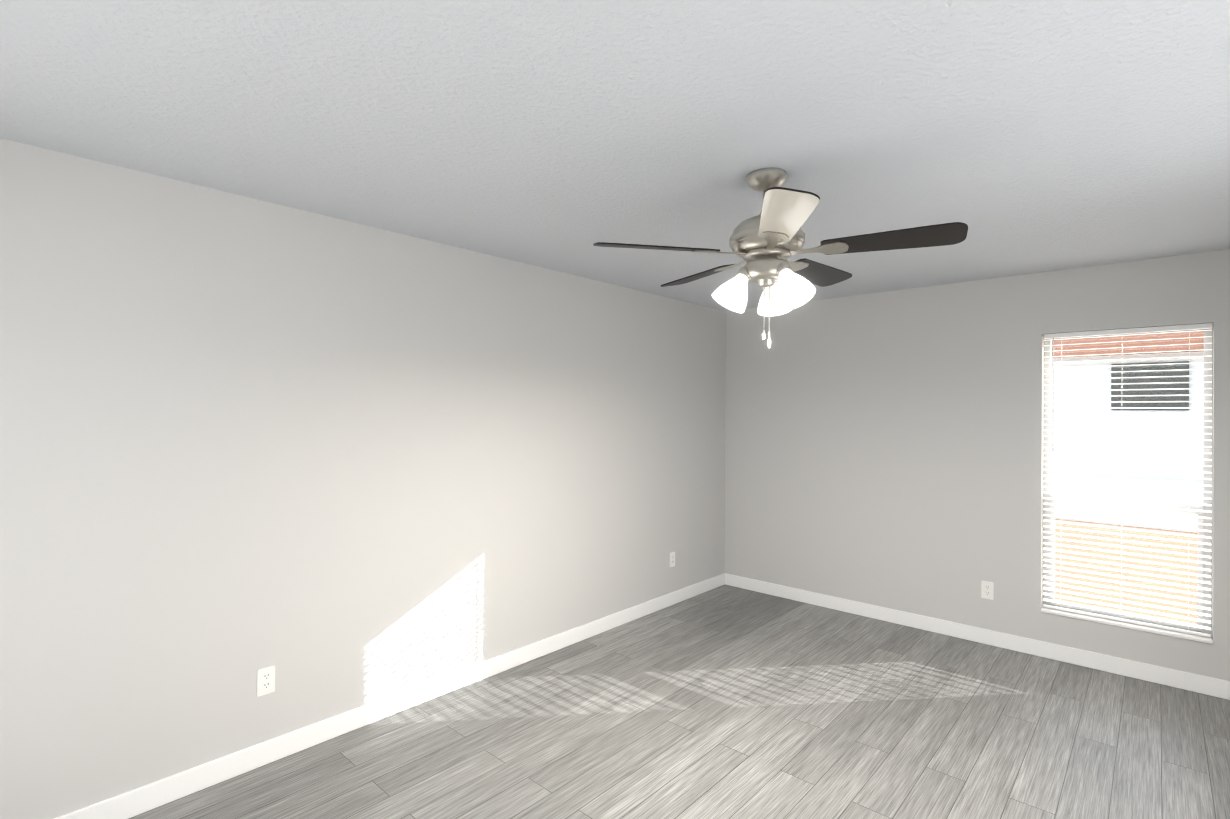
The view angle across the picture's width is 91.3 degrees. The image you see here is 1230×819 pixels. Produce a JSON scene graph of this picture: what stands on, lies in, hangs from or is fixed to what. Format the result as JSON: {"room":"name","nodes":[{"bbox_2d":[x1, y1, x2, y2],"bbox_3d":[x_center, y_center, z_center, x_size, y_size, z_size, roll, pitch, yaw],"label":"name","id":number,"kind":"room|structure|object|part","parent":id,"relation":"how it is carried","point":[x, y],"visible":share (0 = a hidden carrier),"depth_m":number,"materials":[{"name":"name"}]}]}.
{"room":"empty bedroom","nodes":[
{"label":"empty bedroom","id":0,"kind":"room"},
{"bbox_2d":[0,138,725,818],"bbox_3d":[-0.808,0.325,3.502,0.150,2.440,5.489,0,0,42],"label":"wall","id":1,"kind":"structure","parent":0,"point":[326,466],"depth_m":2.66,"materials":[{"name":"grey paint"}]},
{"bbox_2d":[257,665,274,696],"bbox_3d":[-1.513,1.178,2.607,0.008,0.115,0.070,0,0,42],"label":"electrical outlet","id":2,"kind":"object","parent":1,"relation":"attached to","point":[266,680],"visible":1,"depth_m":2.60,"materials":[{"name":"white plastic"}]},
{"bbox_2d":[54,573,724,818],"bbox_3d":[-0.755,1.495,3.444,0.013,0.100,5.189,0,0,42],"label":"baseboard","id":3,"kind":"structure","parent":1,"relation":"attached to","point":[144,798],"depth_m":2.85,"materials":[{"name":"white wood"}]},
{"bbox_2d":[669,552,674,566],"bbox_3d":[0.458,1.196,4.790,0.008,0.115,0.070,0,0,42],"label":"electrical outlet","id":4,"kind":"object","parent":1,"relation":"attached to","point":[671,559],"visible":1,"depth_m":4.79,"materials":[{"name":"white plastic"}]},
{"bbox_2d":[0,0,1229,310],"bbox_3d":[0.572,-0.951,2.265,3.850,0.120,5.489,0,0,42],"label":"ceiling","id":5,"kind":"structure","parent":0,"point":[1016,136],"depth_m":1.85,"materials":[{"name":"white paint"}]},
{"bbox_2d":[593,168,967,347],"bbox_3d":[0.610,-0.560,2.314,1.278,0.661,1.229,0,0,42],"label":"fan","id":6,"kind":"object","parent":5,"relation":"hanging from","point":[767,242],"visible":1,"depth_m":2.19,"materials":[{"name":"silver metal"}]},
{"bbox_2d":[129,585,1229,818],"bbox_3d":[0.557,1.609,2.258,3.850,0.120,5.489,0,0,42],"label":"floor","id":7,"kind":"structure","parent":0,"point":[725,701],"depth_m":2.83,"materials":[{"name":"plastic"}]},
{"bbox_2d":[724,249,1229,680],"bbox_3d":[2.354,0.346,4.243,3.550,2.440,0.150,0,0,42],"label":"wall","id":8,"kind":"structure","parent":0,"point":[885,449],"depth_m":4.23,"materials":[{"name":"grey paint"}]},
{"bbox_2d":[725,573,1229,699],"bbox_3d":[2.297,1.515,4.175,3.537,0.100,0.013,0,0,42],"label":"baseboard","id":9,"kind":"structure","parent":8,"relation":"attached to","point":[1206,685],"depth_m":3.92,"materials":[{"name":"white wood"}]},
{"bbox_2d":[981,581,993,599],"bbox_3d":[2.486,1.206,4.010,0.070,0.115,0.008,0,0,42],"label":"outlet","id":10,"kind":"object","parent":8,"relation":"attached to","point":[987,589],"visible":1,"depth_m":4.01,"materials":[{"name":"white plastic"}]},
{"bbox_2d":[1041,323,1212,643],"bbox_3d":[3.038,0.401,3.602,0.775,1.765,0.153,0,0,42],"label":"window blind","id":11,"kind":"structure","parent":8,"relation":"in","point":[1200,630],"depth_m":3.56,"materials":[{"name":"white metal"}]},
{"bbox_3d":[3.016,1.274,3.581,0.775,0.018,0.103,0,0,42],"label":"sill","id":12,"kind":"part","parent":11,"relation":"part of","materials":[{"name":"white plastic"}]},
{"label":"outside","id":13,"kind":"structure","parent":0,"visible":0},
{"bbox_2d":[1055,519,1196,623],"bbox_3d":[14.716,1.927,16.855,55.000,0.200,35.161,0,0,42],"label":"ground","id":14,"kind":"structure","parent":13,"point":[1178,537],"depth_m":6.65,"materials":[{"name":"brown"}]},
{"bbox_2d":[1051,469,1202,532],"bbox_3d":[17.117,1.824,19.512,55.000,0.050,28.000,0,0,42],"label":"driveway","id":15,"kind":"structure","parent":14,"relation":"on","point":[1141,484],"depth_m":12.39,"materials":[{"name":"white concrete"}]},
{"bbox_2d":[1051,351,1203,476],"bbox_3d":[17.498,0.150,19.182,22.000,3.300,8.000,0,0,42],"label":"house","id":16,"kind":"structure","parent":15,"relation":"on","point":[1121,416],"depth_m":16.89,"materials":[{"name":"white"}]},
{"bbox_2d":[1052,331,1203,357],"bbox_3d":[17.514,-2.500,19.189,23.200,2.000,9.200,0,0,42],"label":"roof","id":17,"kind":"structure","parent":16,"relation":"on","point":[1136,349],"depth_m":16.71,"materials":[{"name":"brown"}]},
{"bbox_2d":[1111,361,1188,410],"bbox_3d":[14.572,-0.625,16.387,1.600,1.300,0.060,0,0,42],"label":"house window","id":18,"kind":"structure","parent":16,"relation":"attached to","point":[1161,386],"depth_m":16.35,"materials":[{"name":"grey"}]}
]}

